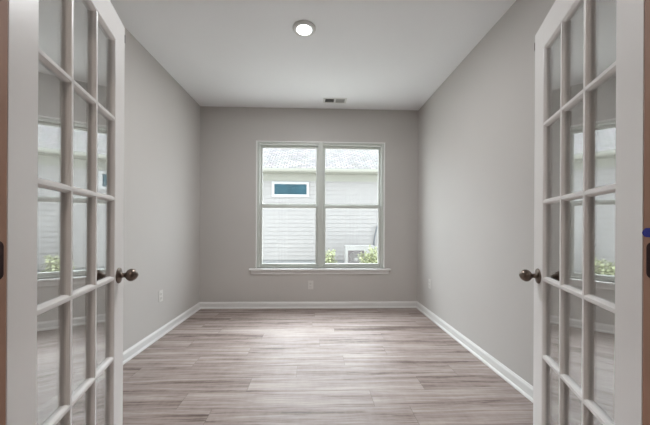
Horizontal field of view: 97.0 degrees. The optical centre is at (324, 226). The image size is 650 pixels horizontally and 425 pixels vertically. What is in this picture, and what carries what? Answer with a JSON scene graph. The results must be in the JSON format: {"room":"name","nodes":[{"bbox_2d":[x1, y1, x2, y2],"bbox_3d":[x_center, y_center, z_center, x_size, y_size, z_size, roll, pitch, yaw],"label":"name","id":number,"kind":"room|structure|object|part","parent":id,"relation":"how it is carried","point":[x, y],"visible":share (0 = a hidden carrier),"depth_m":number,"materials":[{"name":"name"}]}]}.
{"room":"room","nodes":[
{"label":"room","id":0,"kind":"room"},
{"bbox_2d":[123,28,199,351],"bbox_3d":[-1.696,-0.255,2.244,0.120,2.736,3.286,0,0,-2],"label":"wall","id":1,"kind":"structure","parent":0,"point":[162,120],"depth_m":2.83,"materials":[{"name":"beige paint"}]},
{"bbox_2d":[159,290,162,301],"bbox_3d":[-1.659,0.706,2.908,0.010,0.116,0.072,0,0,-2],"label":"wall outlet","id":2,"kind":"object","parent":1,"relation":"attached to","point":[160,291],"visible":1,"depth_m":2.90,"materials":[{"name":"plastic"}]},
{"bbox_2d":[123,302,200,364],"bbox_3d":[-1.630,1.070,2.247,0.026,0.087,3.286,0,0,-2],"label":"baseboard","id":3,"kind":"structure","parent":1,"relation":"attached to","point":[131,352],"depth_m":2.81,"materials":[{"name":"white paint"}]},
{"bbox_2d":[199,106,417,301],"bbox_3d":[-0.205,-0.247,4.019,3.221,2.736,0.160,0,0,-2],"label":"wall","id":4,"kind":"structure","parent":0,"point":[228,135],"depth_m":3.93,"materials":[{"name":"beige paint"}]},
{"bbox_2d":[257,142,318,267],"bbox_3d":[-0.496,-0.286,3.986,0.869,1.728,0.086,0,0,-2],"label":"window","id":5,"kind":"structure","parent":4,"relation":"in","point":[260,145],"depth_m":3.96,"materials":[{"name":"plastic"}]},
{"bbox_3d":[-0.497,0.132,3.968,0.799,0.846,0.036,0,0,-2],"label":"sash","id":6,"kind":"part","parent":5,"relation":"part of","materials":[{"name":"glass"}]},
{"bbox_3d":[-0.494,-0.685,4.009,0.799,0.868,0.026,0,0,-2],"label":"sash","id":7,"kind":"part","parent":5,"relation":"part of","materials":[{"name":"glass"}]},
{"bbox_2d":[200,301,416,308],"bbox_3d":[-0.209,1.077,3.926,2.981,0.087,0.026,0,0,-2],"label":"baseboard","id":8,"kind":"structure","parent":4,"relation":"attached to","point":[350,304],"depth_m":3.92,"materials":[{"name":"white paint"}]},
{"bbox_2d":[308,281,312,288],"bbox_3d":[-0.198,0.806,3.935,0.072,0.116,0.010,0,0,-2],"label":"wall outlet","id":9,"kind":"object","parent":4,"relation":"attached to","point":[310,283],"visible":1,"depth_m":3.93,"materials":[{"name":"plastic"}]},
{"bbox_2d":[249,269,390,273],"bbox_3d":[-0.063,0.620,3.949,1.934,0.078,0.100,0,0,-2],"label":"sill","id":10,"kind":"structure","parent":4,"relation":"attached to","point":[253,271],"depth_m":3.92,"materials":[{"name":"white paint"}]},
{"bbox_3d":[-0.062,0.592,3.949,1.934,0.022,0.100,0,0,-2],"label":"window stool","id":11,"kind":"part","parent":10,"relation":"part of","materials":[{"name":"white paint"}]},
{"bbox_2d":[255,140,384,267],"bbox_3d":[-0.058,-0.292,3.966,1.770,1.738,0.056,0,0,-2],"label":"window trim","id":12,"kind":"structure","parent":4,"relation":"in","point":[256,140],"depth_m":3.95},
{"bbox_2d":[318,143,322,268],"bbox_3d":[-0.060,-0.283,3.950,0.052,1.728,0.015,0,0,-2],"label":"trim","id":13,"kind":"structure","parent":4,"relation":"attached to","point":[320,144],"depth_m":3.94,"materials":[{"name":"plastic"}]},
{"bbox_2d":[322,143,383,267],"bbox_3d":[0.375,-0.281,4.016,0.873,1.728,0.086,0,0,-2],"label":"window","id":14,"kind":"structure","parent":4,"relation":"in","point":[351,146],"depth_m":3.99,"materials":[{"name":"plastic"}]},
{"bbox_3d":[0.376,-0.680,4.039,0.803,0.868,0.026,0,0,-2],"label":"sash","id":15,"kind":"part","parent":14,"relation":"part of","materials":[{"name":"glass"}]},
{"bbox_3d":[0.373,0.137,3.998,0.803,0.846,0.036,0,0,-2],"label":"sash","id":16,"kind":"part","parent":14,"relation":"part of","materials":[{"name":"glass"}]},
{"bbox_2d":[110,0,515,109],"bbox_3d":[-0.010,-1.674,0.542,4.440,0.120,7.124,0,0,-2],"label":"ceiling","id":17,"kind":"structure","parent":0,"point":[372,54],"depth_m":2.57,"materials":[{"name":"paint"}]},
{"bbox_2d":[293,20,315,36],"bbox_3d":[-0.169,-1.604,2.342,0.188,0.022,0.188,0,0,-2],"label":"recessed light","id":18,"kind":"object","parent":17,"relation":"in","point":[303,28],"visible":1,"depth_m":2.32,"materials":[{"name":"plastic"}]},
{"bbox_2d":[323,98,346,103],"bbox_3d":[0.126,-1.610,3.686,0.300,0.006,0.150,0,0,-2],"label":"ceiling vent","id":19,"kind":"object","parent":17,"relation":"in","point":[325,100],"visible":1,"depth_m":3.68,"materials":[{"name":"metal"}]},
{"bbox_2d":[123,308,532,424],"bbox_3d":[-0.025,1.172,0.542,4.440,0.100,7.124,0,0,-2],"label":"floor","id":20,"kind":"structure","parent":0,"point":[318,366],"depth_m":2.15,"materials":[{"name":"beige wood"}]},
{"bbox_2d":[417,0,555,385],"bbox_3d":[1.403,-0.239,2.350,0.120,2.736,3.286,0,0,-2],"label":"wall","id":21,"kind":"structure","parent":0,"point":[476,131],"depth_m":2.39,"materials":[{"name":"beige paint"}]},
{"bbox_2d":[416,301,532,402],"bbox_3d":[1.323,1.085,2.348,0.026,0.087,3.286,0,0,-2],"label":"baseboard","id":22,"kind":"structure","parent":21,"relation":"attached to","point":[509,376],"depth_m":2.37,"materials":[{"name":"white paint"}]},
{"bbox_3d":[-0.019,-0.246,0.589,4.200,2.736,0.138,0,0,-2],"label":"wall","id":23,"kind":"structure","parent":0,"visible":0},
{"bbox_2d":[0,241,3,278],"bbox_3d":[-0.703,0.074,0.603,0.003,0.085,0.053,0,0,-2],"label":"hinge leaf","id":24,"kind":"object","parent":23,"relation":"attached to","point":[1,243],"visible":1,"depth_m":0.62,"materials":[{"name":"brown metal"}]},
{"bbox_2d":[6,0,138,424],"bbox_3d":[-0.838,0.094,0.979,0.187,2.023,0.732,0,0,-18],"label":"door","id":25,"kind":"structure","parent":23,"relation":"in","point":[65,275],"depth_m":0.89,"materials":[{"name":"paint"}]},
{"bbox_3d":[-0.839,0.052,0.982,0.004,1.685,0.493,0,0,-18],"label":"glass","id":26,"kind":"part","parent":25,"relation":"part of","materials":[{"name":"clear glass"}]},
{"bbox_3d":[-0.834,-0.858,0.982,0.035,0.120,0.509,0,0,-18],"label":"rail","id":27,"kind":"part","parent":25,"relation":"part of","materials":[{"name":"paint"}]},
{"bbox_3d":[-0.878,0.218,1.284,0.077,0.070,0.070,0,0,-18],"label":"knob","id":28,"kind":"part","parent":25,"relation":"part of","materials":[{"name":"brown metal"}]},
{"bbox_2d":[0,0,649,424],"bbox_3d":[0.030,0.085,0.590,1.507,2.075,0.145,0,0,-2],"label":"door frame","id":29,"kind":"structure","parent":23,"relation":"attached to","point":[3,3],"depth_m":0.64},
{"bbox_2d":[519,0,644,424],"bbox_3d":[0.894,0.103,1.022,0.187,2.023,0.732,0,0,19],"label":"door","id":30,"kind":"structure","parent":23,"relation":"in","point":[590,54],"depth_m":0.94,"materials":[{"name":"paint"}]},
{"bbox_3d":[0.940,0.228,1.326,0.077,0.070,0.070,0,0,19],"label":"knob","id":31,"kind":"part","parent":30,"relation":"part of","materials":[{"name":"brown metal"}]},
{"bbox_3d":[0.900,-0.849,1.025,0.035,0.120,0.509,0,0,19],"label":"rail","id":32,"kind":"part","parent":30,"relation":"part of","materials":[{"name":"paint"}]},
{"bbox_3d":[0.896,0.061,1.025,0.004,1.684,0.493,0,0,19],"label":"glass","id":33,"kind":"part","parent":30,"relation":"part of","materials":[{"name":"clear glass"}]},
{"bbox_2d":[642,228,649,236],"bbox_3d":[0.760,0.015,0.675,0.003,0.022,0.026,0,0,-2],"label":"tape","id":34,"kind":"object","parent":23,"relation":"attached to","point":[646,232],"visible":1,"depth_m":0.68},
{"bbox_2d":[646,243,649,277],"bbox_3d":[0.760,0.080,0.652,0.003,0.085,0.053,0,0,-2],"label":"hinge leaf","id":35,"kind":"object","parent":23,"relation":"attached to","point":[648,244],"visible":1,"depth_m":0.68,"materials":[{"name":"brown metal"}]},
{"label":"outside","id":36,"kind":"structure","parent":0,"visible":0},
{"bbox_3d":[-0.588,1.619,17.042,60.000,0.200,25.896,0,0,-2],"label":"ground","id":37,"kind":"structure","parent":36,"visible":0},
{"bbox_2d":[262,148,377,262],"bbox_3d":[-0.227,-1.488,12.784,10.700,6.018,8.930,0,0,-2],"label":"neighbor house","id":38,"kind":"structure","parent":37,"relation":"on","point":[289,175],"depth_m":8.83,"materials":[{"name":"plastic"}]},
{"bbox_3d":[-1.054,-1.129,8.794,1.140,0.470,0.050,0,0,-2],"label":"window trim","id":39,"kind":"part","parent":38,"relation":"part of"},
{"bbox_2d":[325,248,337,262],"bbox_3d":[0.109,1.052,7.638,0.618,0.947,0.483,0,0,-2],"label":"shrub","id":40,"kind":"object","parent":37,"relation":"on","point":[330,258],"visible":0.14,"depth_m":7.57,"materials":[{"name":"green plant"}]},
{"bbox_2d":[344,245,374,262],"bbox_3d":[0.960,1.034,8.107,0.824,0.985,0.340,0,0,-2],"label":"air conditioner","id":41,"kind":"object","parent":37,"relation":"on","point":[350,251],"visible":0.59,"depth_m":7.95,"materials":[{"name":"metal"}]},
{"bbox_3d":[0.860,0.916,7.962,0.450,0.480,0.008,0,0,-2],"label":"fin panel","id":42,"kind":"part","parent":41,"relation":"part of","materials":[{"name":"grey metal"}]},
{"bbox_2d":[348,252,363,262],"bbox_3d":[0.861,0.916,7.942,0.430,0.430,0.015,0,0,-2],"label":"fan grille","id":43,"kind":"object","parent":41,"relation":"attached to","point":[353,257],"depth_m":7.95,"materials":[{"name":"grey metal"}]},
{"bbox_2d":[357,245,377,262],"bbox_3d":[1.236,0.996,7.499,0.731,1.072,0.676,0,0,29],"label":"shrub","id":44,"kind":"object","parent":37,"relation":"on","point":[370,257],"visible":0.27,"depth_m":7.40,"materials":[{"name":"green plant"}]}
]}

